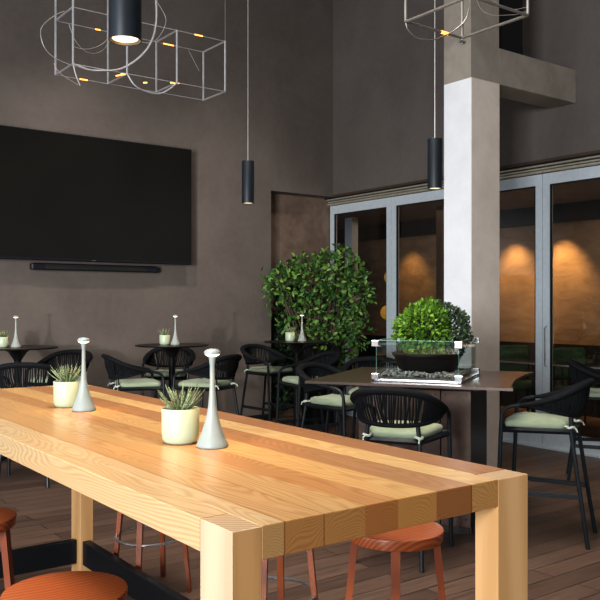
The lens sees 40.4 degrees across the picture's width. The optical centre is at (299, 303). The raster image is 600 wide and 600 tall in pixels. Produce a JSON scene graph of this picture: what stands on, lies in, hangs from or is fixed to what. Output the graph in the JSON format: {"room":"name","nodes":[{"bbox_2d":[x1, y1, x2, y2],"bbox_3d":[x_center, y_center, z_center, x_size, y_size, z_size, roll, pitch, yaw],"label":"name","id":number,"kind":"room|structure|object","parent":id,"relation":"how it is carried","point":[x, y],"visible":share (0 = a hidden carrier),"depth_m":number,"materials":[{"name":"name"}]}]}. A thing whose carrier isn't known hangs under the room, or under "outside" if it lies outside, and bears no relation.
{"room":"restaurant dining area","nodes":[
{"label":"restaurant dining area","id":0,"kind":"room"},
{"bbox_2d":[0,0,270,415],"bbox_3d":[-4.981,-1.800,7.238,11.277,6.600,0.300,0,0,-37],"label":"wall","id":1,"kind":"structure","parent":0,"point":[216,299],"depth_m":9.59,"materials":[{"name":"grey paint"}]},
{"bbox_2d":[30,263,157,272],"bbox_3d":[-2.250,-0.399,9.015,1.460,0.073,0.094,0,0,-37],"label":"soundbar","id":2,"kind":"object","parent":1,"relation":"attached to","point":[33,266],"visible":1,"depth_m":8.94,"materials":[{"name":"black plastic"}]},
{"bbox_2d":[46,264,145,270],"bbox_3d":[-2.223,-0.399,8.979,1.160,0.053,0.005,0,0,-37],"label":"grille","id":3,"kind":"object","parent":2,"relation":"attached to","point":[69,267],"depth_m":8.94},
{"bbox_2d":[0,125,191,264],"bbox_3d":[-2.293,-1.145,8.964,2.430,1.365,0.144,0,0,-37],"label":"television","id":4,"kind":"object","parent":1,"relation":"attached to","point":[64,196],"visible":1,"depth_m":8.88,"materials":[{"name":"plastic"}]},
{"bbox_2d":[246,414,267,420],"bbox_3d":[-4.767,1.455,7.203,10.977,0.090,0.012,0,0,-37],"label":"baseboard","id":5,"kind":"structure","parent":1,"relation":"attached to","point":[265,415],"depth_m":10.37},
{"bbox_2d":[285,332,294,340],"bbox_3d":[-0.111,0.369,9.176,0.111,0.101,0.111,0,0,-29],"label":"pot","id":6,"kind":"object","parent":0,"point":[289,336],"depth_m":9.13,"materials":[{"name":"beige ceramic"}]},
{"bbox_2d":[0,387,599,599],"bbox_3d":[-0.400,1.560,4.631,15.500,0.120,16.500,0,0,-37],"label":"floor","id":7,"kind":"structure","parent":0,"point":[560,566],"depth_m":4.98,"materials":[{"name":"brown wood"}]},
{"bbox_2d":[0,507,16,589],"bbox_3d":[-1.195,1.134,2.939,0.378,0.732,0.378,0,0,-37],"label":"round stool","id":8,"kind":"object","parent":7,"relation":"on","point":[8,516],"visible":1,"depth_m":2.90,"materials":[{"name":"wood"}]},
{"bbox_2d":[0,345,57,460],"bbox_3d":[-2.748,0.960,7.932,0.756,1.080,0.756,0,0,-37],"label":"bar table","id":9,"kind":"object","parent":7,"relation":"on","point":[17,354],"visible":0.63,"depth_m":7.87,"materials":[{"name":"black metal"}]},
{"bbox_2d":[0,329,9,347],"bbox_3d":[-2.881,0.332,7.892,0.144,0.175,0.154,0,0,29],"label":"potted succulent","id":10,"kind":"object","parent":9,"relation":"on","point":[4,340],"visible":1,"depth_m":7.85,"materials":[{"name":"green ceramic"}]},
{"bbox_2d":[0,337,8,347],"bbox_3d":[-2.878,0.369,7.885,0.111,0.101,0.111,0,0,29],"label":"pot","id":11,"kind":"object","parent":10,"relation":"on","point":[4,341],"depth_m":7.84,"materials":[{"name":"beige ceramic"}]},
{"bbox_2d":[10,315,20,347],"bbox_3d":[-2.749,0.265,7.886,0.101,0.310,0.101,0,0,-37],"label":"table lamp","id":12,"kind":"object","parent":9,"relation":"on","point":[15,344],"visible":1,"depth_m":7.87,"materials":[{"name":"metal"}]},
{"bbox_2d":[0,362,59,487],"bbox_3d":[-2.285,0.988,6.905,0.575,1.029,0.584,0,0,-6],"label":"bar stool","id":13,"kind":"object","parent":7,"relation":"on","point":[17,366],"visible":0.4,"depth_m":6.67,"materials":[{"name":"grey wicker"}]},
{"bbox_2d":[27,349,92,385],"bbox_3d":[-2.422,0.988,8.258,0.575,1.029,0.584,0,0,18],"label":"bar stool","id":14,"kind":"object","parent":7,"relation":"on","point":[51,358],"visible":0.35,"depth_m":8.47,"materials":[{"name":"grey wicker"}]},
{"bbox_2d":[30,375,80,382],"bbox_3d":[-2.436,0.755,8.214,0.427,0.061,0.394,0,0,18],"label":"cushion","id":15,"kind":"object","parent":14,"relation":"on","point":[78,376],"depth_m":8.08,"materials":[{"name":"green fabric"}]},
{"bbox_2d":[0,571,127,599],"bbox_3d":[-0.629,1.134,2.186,0.378,0.732,0.378,0,0,-38],"label":"round stool","id":16,"kind":"object","parent":7,"relation":"on","point":[68,585],"visible":1,"depth_m":2.21,"materials":[{"name":"wood"}]},
{"bbox_2d":[101,354,165,399],"bbox_3d":[-1.605,0.988,7.815,0.584,1.029,0.575,0,0,-22],"label":"bar stool","id":17,"kind":"object","parent":7,"relation":"on","point":[114,367],"visible":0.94,"depth_m":7.63,"materials":[{"name":"grey wicker"}]},
{"bbox_2d":[115,378,160,386],"bbox_3d":[-1.562,0.755,7.833,0.394,0.061,0.427,0,0,-22],"label":"cushion","id":18,"kind":"object","parent":17,"relation":"on","point":[120,382],"depth_m":7.68,"materials":[{"name":"green fabric"}]},
{"bbox_2d":[114,512,191,591],"bbox_3d":[-0.782,1.134,4.283,0.378,0.732,0.378,0,0,-37],"label":"round stool","id":19,"kind":"object","parent":7,"relation":"on","point":[139,545],"visible":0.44,"depth_m":4.24,"materials":[{"name":"wood"}]},
{"bbox_2d":[141,348,195,397],"bbox_3d":[-1.444,0.988,8.967,0.575,1.029,0.584,0,0,0],"label":"bar stool","id":20,"kind":"object","parent":7,"relation":"on","point":[149,358],"visible":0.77,"depth_m":9.11,"materials":[{"name":"grey wicker"}]},
{"bbox_2d":[146,369,185,376],"bbox_3d":[-1.444,0.755,8.920,0.427,0.061,0.394,0,0,0],"label":"cushion","id":21,"kind":"object","parent":20,"relation":"on","point":[165,373],"depth_m":8.74,"materials":[{"name":"green fabric"}]},
{"bbox_2d":[135,343,208,400],"bbox_3d":[-1.319,0.960,8.401,0.756,1.080,0.756,0,0,25],"label":"bar table","id":22,"kind":"object","parent":7,"relation":"on","point":[171,351],"visible":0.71,"depth_m":8.36,"materials":[{"name":"black metal"}]},
{"bbox_2d":[157,328,170,344],"bbox_3d":[-1.388,0.332,8.408,0.154,0.175,0.144,0,0,30],"label":"potted succulent","id":23,"kind":"object","parent":22,"relation":"on","point":[164,338],"visible":1,"depth_m":8.36,"materials":[{"name":"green ceramic"}]},
{"bbox_2d":[159,335,169,344],"bbox_3d":[-1.395,0.369,8.405,0.111,0.101,0.111,0,0,30],"label":"pot","id":24,"kind":"object","parent":23,"relation":"on","point":[163,339],"depth_m":8.36,"materials":[{"name":"beige ceramic"}]},
{"bbox_2d":[170,315,179,344],"bbox_3d":[-1.283,0.265,8.389,0.101,0.310,0.101,0,0,-37],"label":"table lamp","id":25,"kind":"object","parent":22,"relation":"on","point":[175,341],"visible":1,"depth_m":8.37,"materials":[{"name":"metal"}]},
{"bbox_2d":[172,354,241,414],"bbox_3d":[-0.864,0.988,7.803,0.584,1.029,0.575,0,0,27],"label":"bar stool","id":26,"kind":"object","parent":7,"relation":"on","point":[230,367],"visible":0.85,"depth_m":7.65,"materials":[{"name":"grey wicker"}]},
{"bbox_2d":[178,378,229,386],"bbox_3d":[-0.905,0.755,7.824,0.394,0.061,0.427,0,0,27],"label":"cushion","id":27,"kind":"object","parent":26,"relation":"on","point":[202,382],"depth_m":7.69,"materials":[{"name":"green fabric"}]},
{"bbox_2d":[0,385,527,599],"bbox_3d":[-0.677,0.975,3.107,0.922,1.050,3.050,0,0,-37],"label":"table","id":28,"kind":"object","parent":7,"relation":"on","point":[276,489],"visible":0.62,"depth_m":2.15,"materials":[{"name":"brown wood"}]},
{"bbox_2d":[49,362,81,407],"bbox_3d":[-1.014,0.352,3.583,0.172,0.194,0.160,0,0,-4],"label":"potted succulent","id":29,"kind":"object","parent":28,"relation":"on","point":[65,389],"visible":0.96,"depth_m":3.53,"materials":[{"name":"green ceramic"}]},
{"bbox_2d":[53,380,79,407],"bbox_3d":[-1.019,0.393,3.575,0.123,0.112,0.123,0,0,-4],"label":"pot","id":30,"kind":"object","parent":29,"relation":"on","point":[65,392],"depth_m":3.52,"materials":[{"name":"beige ceramic"}]},
{"bbox_2d":[71,337,95,411],"bbox_3d":[-0.912,0.295,3.437,0.101,0.310,0.101,0,0,-37],"label":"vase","id":31,"kind":"object","parent":28,"relation":"on","point":[83,402],"visible":1,"depth_m":3.42,"materials":[{"name":"metal"}]},
{"bbox_2d":[158,379,205,444],"bbox_3d":[-0.397,0.349,2.643,0.152,0.202,0.152,0,0,28],"label":"potted succulent","id":32,"kind":"object","parent":28,"relation":"on","point":[179,420],"visible":1,"depth_m":2.60,"materials":[{"name":"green ceramic"}]},
{"bbox_2d":[161,406,199,444],"bbox_3d":[-0.388,0.393,2.647,0.123,0.112,0.123,0,0,-37],"label":"pot","id":33,"kind":"object","parent":32,"relation":"on","point":[179,424],"depth_m":2.60,"materials":[{"name":"beige ceramic"}]},
{"bbox_2d":[196,348,227,448],"bbox_3d":[-0.276,0.295,2.567,0.101,0.310,0.101,0,0,-37],"label":"table lamp","id":34,"kind":"object","parent":28,"relation":"on","point":[212,436],"visible":1,"depth_m":2.55,"materials":[{"name":"metal"}]},
{"bbox_2d":[240,344,293,421],"bbox_3d":[-0.383,0.988,9.486,0.584,1.029,0.575,0,0,41],"label":"bar stool","id":35,"kind":"object","parent":7,"relation":"on","point":[266,371],"visible":0.92,"depth_m":9.47,"materials":[{"name":"grey wicker"}]},
{"bbox_2d":[250,366,292,372],"bbox_3d":[-0.348,0.755,9.456,0.394,0.061,0.427,0,0,41],"label":"cushion","id":36,"kind":"object","parent":35,"relation":"on","point":[261,369],"depth_m":9.34,"materials":[{"name":"green fabric"}]},
{"bbox_2d":[261,549,317,599],"bbox_3d":[-0.116,1.134,3.432,0.378,0.732,0.378,0,0,-35],"label":"round stool","id":37,"kind":"object","parent":7,"relation":"on","point":[280,578],"visible":0.23,"depth_m":3.39,"materials":[{"name":"wood"}]},
{"bbox_2d":[264,340,329,425],"bbox_3d":[-0.034,0.960,9.200,0.756,1.080,0.756,0,0,42],"label":"bar table","id":38,"kind":"object","parent":7,"relation":"on","point":[296,346],"visible":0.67,"depth_m":9.16,"materials":[{"name":"black metal"}]},
{"bbox_2d":[285,326,295,340],"bbox_3d":[-0.119,0.332,9.178,0.144,0.175,0.154,0,0,-29],"label":"potted succulent","id":39,"kind":"object","parent":38,"relation":"on","point":[289,334],"visible":1,"depth_m":9.14,"materials":[{"name":"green ceramic"}]},
{"bbox_2d":[298,314,305,340],"bbox_3d":[0.023,0.265,9.164,0.101,0.310,0.101,0,0,-37],"label":"table lamp","id":40,"kind":"object","parent":38,"relation":"on","point":[301,337],"visible":1,"depth_m":9.15,"materials":[{"name":"metal"}]},
{"bbox_2d":[276,350,342,435],"bbox_3d":[0.111,0.988,8.154,0.584,1.029,0.575,0,0,-26],"label":"bar stool","id":41,"kind":"object","parent":7,"relation":"on","point":[333,357],"visible":0.48,"depth_m":8.20,"materials":[{"name":"grey wicker"}]},
{"bbox_2d":[282,376,317,384],"bbox_3d":[0.069,0.755,8.133,0.394,0.061,0.427,0,0,-26],"label":"cushion","id":42,"kind":"object","parent":41,"relation":"on","point":[288,380],"depth_m":8.05,"materials":[{"name":"green fabric"}]},
{"bbox_2d":[258,243,376,423],"bbox_3d":[0.196,0.362,10.324,1.516,2.276,0.893,0,0,-14],"label":"leafy bush","id":43,"kind":"object","parent":7,"relation":"on","point":[324,328],"visible":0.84,"depth_m":10.23,"materials":[{"name":"green plant"}]},
{"bbox_2d":[300,343,341,431],"bbox_3d":[0.215,0.988,9.855,0.575,1.029,0.584,0,0,6],"label":"bar stool","id":44,"kind":"object","parent":7,"relation":"on","point":[330,346],"visible":0.18,"depth_m":10.07,"materials":[{"name":"grey wicker"}]},
{"bbox_2d":[296,362,354,436],"bbox_3d":[0.278,0.988,6.460,0.584,1.029,0.575,0,0,37],"label":"bar stool","id":45,"kind":"object","parent":7,"relation":"on","point":[340,402],"visible":0.61,"depth_m":6.37,"materials":[{"name":"grey wicker"}]},
{"bbox_2d":[310,394,354,406],"bbox_3d":[0.315,0.755,6.432,0.394,0.061,0.427,0,0,37],"label":"cushion","id":46,"kind":"object","parent":45,"relation":"on","point":[329,400],"depth_m":6.30,"materials":[{"name":"green fabric"}]},
{"bbox_2d":[345,217,357,394],"bbox_3d":[0.813,0.070,12.886,0.120,2.860,0.180,0,0,-37],"label":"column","id":47,"kind":"structure","parent":7,"relation":"on","point":[351,224],"depth_m":12.83,"materials":[{"name":"metal"}]},
{"bbox_2d":[341,356,396,438],"bbox_3d":[0.643,0.988,7.142,0.575,1.029,0.584,0,0,6],"label":"bar stool","id":48,"kind":"object","parent":7,"relation":"on","point":[347,366],"visible":0.19,"depth_m":7.36,"materials":[{"name":"grey wicker"}]},
{"bbox_2d":[348,387,358,394],"bbox_3d":[0.639,0.755,7.096,0.427,0.061,0.394,0,0,6],"label":"cushion","id":49,"kind":"object","parent":48,"relation":"on","point":[350,391],"depth_m":6.96,"materials":[{"name":"green fabric"}]},
{"bbox_2d":[345,522,445,599],"bbox_3d":[0.328,1.134,2.803,0.378,0.732,0.378,0,0,-38],"label":"round stool","id":50,"kind":"object","parent":7,"relation":"on","point":[429,535],"visible":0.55,"depth_m":2.70,"materials":[{"name":"wood"}]},
{"bbox_2d":[350,387,452,572],"bbox_3d":[0.603,0.988,4.888,0.575,1.029,0.584,0,0,23],"label":"bar stool","id":51,"kind":"object","parent":7,"relation":"on","point":[417,433],"visible":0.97,"depth_m":4.70,"materials":[{"name":"grey wicker"}]},
{"bbox_2d":[369,420,442,438],"bbox_3d":[0.621,0.755,4.931,0.427,0.061,0.394,0,0,23],"label":"cushion","id":52,"kind":"object","parent":51,"relation":"on","point":[435,430],"depth_m":4.78,"materials":[{"name":"green fabric"}]},
{"bbox_2d":[305,337,533,533],"bbox_3d":[0.877,0.867,5.650,1.320,1.267,1.270,0,0,21],"label":"table","id":53,"kind":"object","parent":7,"relation":"on","point":[463,391],"visible":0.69,"depth_m":5.33,"materials":[{"name":"brown wood"}]},
{"bbox_2d":[380,371,473,380],"bbox_3d":[0.861,0.483,5.491,0.518,0.026,0.629,0,0,21],"label":"tray","id":54,"kind":"object","parent":53,"relation":"on","point":[391,375],"depth_m":5.25,"materials":[{"name":"white metal"}]},
{"bbox_2d":[390,296,473,373],"bbox_3d":[0.890,0.200,5.524,0.583,0.510,0.467,0,0,-43],"label":"potted plant","id":55,"kind":"object","parent":53,"relation":"on","point":[428,329],"visible":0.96,"depth_m":5.39,"materials":[{"name":"green plant"}]},
{"bbox_2d":[392,351,463,373],"bbox_3d":[0.860,0.390,5.496,0.480,0.130,0.456,0,0,0],"label":"bowl","id":56,"kind":"object","parent":55,"relation":"on","point":[430,362],"depth_m":5.33,"materials":[{"name":"black ceramic"}]},
{"bbox_2d":[436,206,443,301],"bbox_3d":[1.971,0.070,11.336,0.120,2.860,0.090,0,0,-37],"label":"trim","id":57,"kind":"structure","parent":7,"relation":"on","point":[439,209],"depth_m":11.29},
{"bbox_2d":[339,412,599,457],"bbox_3d":[4.277,1.489,6.206,0.120,0.022,12.830,0,0,-37],"label":"trim","id":58,"kind":"structure","parent":7,"relation":"on","point":[507,441],"depth_m":8.45,"materials":[{"name":"metal"}]},
{"bbox_2d":[500,345,530,411],"bbox_3d":[2.869,1.021,10.544,0.448,0.961,0.510,0,0,-13],"label":"armchair","id":59,"kind":"object","parent":7,"relation":"on","point":[516,352],"visible":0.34,"depth_m":10.71,"materials":[{"name":"fabric"}]},
{"bbox_2d":[497,378,596,549],"bbox_3d":[1.603,0.988,5.284,0.584,1.029,0.575,0,0,26],"label":"bar stool","id":60,"kind":"object","parent":7,"relation":"on","point":[575,397],"visible":0.98,"depth_m":5.11,"materials":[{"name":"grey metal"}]},
{"bbox_2d":[504,412,573,428],"bbox_3d":[1.561,0.755,5.304,0.394,0.061,0.427,0,0,26],"label":"cushion","id":61,"kind":"object","parent":60,"relation":"on","point":[522,420],"depth_m":5.16,"materials":[{"name":"green fabric"}]},
{"bbox_2d":[500,359,599,411],"bbox_3d":[2.820,1.099,9.842,0.325,0.802,3.200,0,0,-37],"label":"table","id":62,"kind":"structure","parent":7,"relation":"on","point":[532,363],"depth_m":9.82,"materials":[{"name":"metal"}]},
{"bbox_2d":[500,359,599,367],"bbox_3d":[2.822,0.708,9.844,0.320,0.015,3.200,0,0,-37],"label":"countertop","id":63,"kind":"structure","parent":62,"relation":"on","point":[513,360],"depth_m":9.75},
{"bbox_2d":[553,347,599,424],"bbox_3d":[3.361,1.021,9.887,0.448,0.961,0.510,0,0,-6],"label":"armchair","id":64,"kind":"object","parent":7,"relation":"on","point":[560,355],"visible":0.35,"depth_m":10.07,"materials":[{"name":"fabric"}]},
{"bbox_2d":[566,359,599,480],"bbox_3d":[2.569,0.988,6.946,0.584,1.029,0.575,0,0,18],"label":"bar stool","id":65,"kind":"object","parent":7,"relation":"on","point":[579,372],"visible":0.55,"depth_m":6.83,"materials":[{"name":"grey wicker"}]},
{"bbox_2d":[589,388,599,396],"bbox_3d":[2.613,0.755,6.932,0.394,0.061,0.427,0,0,18],"label":"cushion","id":66,"kind":"object","parent":65,"relation":"on","point":[594,392],"depth_m":6.81,"materials":[{"name":"green fabric"}]},
{"bbox_2d":[271,193,329,417],"bbox_3d":[-0.068,0.015,11.049,1.210,2.970,0.110,0,0,-37],"label":"wall niche","id":67,"kind":"object","parent":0,"point":[298,223],"visible":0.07,"depth_m":10.99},
{"bbox_2d":[271,256,326,413],"bbox_3d":[0.005,0.405,10.918,1.102,2.094,0.148,0,0,-37],"label":"shaded creeper","id":68,"kind":"object","parent":67,"relation":"attached to","point":[287,394],"visible":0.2,"depth_m":10.77,"materials":[{"name":"plant"}]},
{"bbox_2d":[271,0,332,198],"bbox_3d":[0.068,-3.280,11.007,1.323,3.640,0.300,0,0,-37],"label":"wall","id":69,"kind":"structure","parent":0,"point":[301,30],"depth_m":10.79,"materials":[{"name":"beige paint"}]},
{"bbox_2d":[380,306,385,319],"bbox_3d":[1.430,-0.250,13.297,0.240,1.020,0.240,0,0,-37],"label":"globe pendant","id":70,"kind":"object","parent":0,"point":[383,310],"visible":0.37,"depth_m":13.23,"materials":[{"name":"orange glass"}]},
{"bbox_2d":[444,77,470,367],"bbox_3d":[1.552,-0.243,7.377,0.374,3.486,0.320,0,0,-37],"label":"column","id":71,"kind":"structure","parent":0,"point":[457,95],"depth_m":7.25,"materials":[{"name":"white paint"}]},
{"bbox_2d":[471,77,499,466],"bbox_3d":[1.651,-0.243,7.248,0.373,3.486,0.004,0,0,-37],"label":"column","id":72,"kind":"structure","parent":71,"relation":"attached to","point":[485,95],"depth_m":7.26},
{"bbox_2d":[333,0,599,194],"bbox_3d":[4.346,-3.288,6.133,0.296,3.625,12.630,0,0,-37],"label":"wall","id":73,"kind":"structure","parent":0,"point":[383,75],"depth_m":9.85,"materials":[{"name":"grey paint"}]},
{"bbox_2d":[330,197,390,414],"bbox_3d":[0.809,0.063,10.839,0.056,2.834,1.229,0,0,-37],"label":"door","id":74,"kind":"structure","parent":73,"relation":"in","point":[382,203],"depth_m":10.47,"materials":[{"name":"metal"}]},
{"bbox_2d":[391,189,443,367],"bbox_3d":[1.532,0.063,9.870,0.056,2.834,1.179,0,0,-37],"label":"door","id":75,"kind":"structure","parent":73,"relation":"in","point":[437,195],"depth_m":10.27,"materials":[{"name":"metal"}]},
{"bbox_2d":[333,150,599,196],"bbox_3d":[4.233,-1.470,6.048,0.020,0.030,12.630,0,0,-37],"label":"trim","id":76,"kind":"structure","parent":73,"relation":"attached to","point":[595,151],"depth_m":8.67,"materials":[{"name":"grey metal"}]},
{"bbox_2d":[500,174,542,445],"bbox_3d":[2.218,0.063,8.951,0.056,2.834,1.101,0,0,-37],"label":"door","id":77,"kind":"structure","parent":73,"relation":"in","point":[535,181],"depth_m":8.54,"materials":[{"name":"metal"}]},
{"bbox_2d":[543,165,599,454],"bbox_3d":[2.890,0.063,8.005,0.111,2.834,1.207,0,0,-37],"label":"door","id":78,"kind":"structure","parent":73,"relation":"in","point":[560,441],"depth_m":8.42,"materials":[{"name":"metal"}]},
{"bbox_2d":[337,219,599,417],"bbox_3d":[4.754,0.190,9.788,0.170,2.620,14.000,0,0,-37],"label":"wall","id":79,"kind":"structure","parent":0,"point":[576,244],"depth_m":11.73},
{"bbox_2d":[337,179,599,229],"bbox_3d":[3.841,-1.405,9.106,2.450,0.090,14.000,0,0,-37],"label":"ceiling","id":80,"kind":"structure","parent":0,"point":[587,190],"depth_m":11.03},
{"bbox_2d":[337,199,599,243],"bbox_3d":[4.702,-1.240,9.749,0.300,0.240,14.000,0,0,-37],"label":"wall","id":81,"kind":"structure","parent":0,"point":[582,210],"depth_m":11.72,"materials":[{"name":"black paint"}]},
{"bbox_2d":[444,0,498,84],"bbox_3d":[1.552,-3.543,7.377,0.374,3.114,0.320,0,0,-37],"label":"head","id":82,"kind":"structure","parent":0,"point":[478,58],"depth_m":7.26},
{"bbox_2d":[499,48,575,108],"bbox_3d":[2.172,-2.150,7.829,1.161,0.327,0.304,0,0,-37],"label":"beam","id":83,"kind":"structure","parent":0,"point":[522,78],"depth_m":7.73,"materials":[{"name":"concrete"}]},
{"bbox_2d":[499,0,522,54],"bbox_3d":[1.891,-2.913,7.626,0.415,1.200,0.200,0,0,-37],"label":"speaker box","id":84,"kind":"object","parent":83,"relation":"on","point":[510,34],"visible":0.34,"depth_m":7.55,"materials":[{"name":"black"}]},
{"bbox_3d":[-0.594,-5.175,2.551,12.700,0.150,13.400,0,0,-37],"label":"ceiling","id":85,"kind":"structure","parent":0,"visible":0},
{"bbox_2d":[109,0,141,45],"bbox_3d":[-0.492,-2.920,2.292,0.100,4.360,0.100,0,0,-37],"label":"pendant lamp","id":86,"kind":"object","parent":85,"relation":"hanging from","point":[125,16],"visible":1,"depth_m":2.26,"materials":[{"name":"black metal"}]},
{"bbox_2d":[112,36,137,42],"bbox_3d":[-0.492,-0.748,2.292,0.072,0.004,0.072,0,0,-37],"label":"diffuser","id":87,"kind":"object","parent":86,"relation":"attached to","point":[115,39],"depth_m":2.30,"materials":[{"name":"white plastic"}]},
{"bbox_2d":[40,0,225,100],"bbox_3d":[-1.258,-3.304,6.032,1.456,3.593,0.350,0,0,-37],"label":"chandelier","id":88,"kind":"object","parent":85,"relation":"hanging from","point":[73,64],"visible":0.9,"depth_m":5.98,"materials":[{"name":"silver metal"}]},
{"bbox_2d":[242,160,253,203],"bbox_3d":[-0.381,-2.915,5.963,0.100,4.360,0.100,0,0,-37],"label":"pendant lamp","id":89,"kind":"object","parent":85,"relation":"hanging from","point":[247,165],"visible":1,"depth_m":5.92,"materials":[{"name":"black metal"}]},
{"bbox_2d":[427,0,441,189],"bbox_3d":[0.838,-2.895,5.063,0.100,4.360,0.100,0,0,-37],"label":"pendant lamp","id":90,"kind":"object","parent":85,"relation":"hanging from","point":[434,145],"visible":1,"depth_m":5.03,"materials":[{"name":"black metal"}]},
{"bbox_2d":[404,0,528,44],"bbox_3d":[0.828,-3.216,4.008,0.462,3.768,0.435,0,0,-37],"label":"chandelier","id":91,"kind":"object","parent":85,"relation":"hanging from","point":[524,15],"visible":1,"depth_m":4.06,"materials":[{"name":"silver metal"}]},
{"bbox_3d":[3.404,-1.800,-2.638,12.300,6.600,0.300,0,0,-37],"label":"wall","id":92,"kind":"structure","parent":0,"visible":0},
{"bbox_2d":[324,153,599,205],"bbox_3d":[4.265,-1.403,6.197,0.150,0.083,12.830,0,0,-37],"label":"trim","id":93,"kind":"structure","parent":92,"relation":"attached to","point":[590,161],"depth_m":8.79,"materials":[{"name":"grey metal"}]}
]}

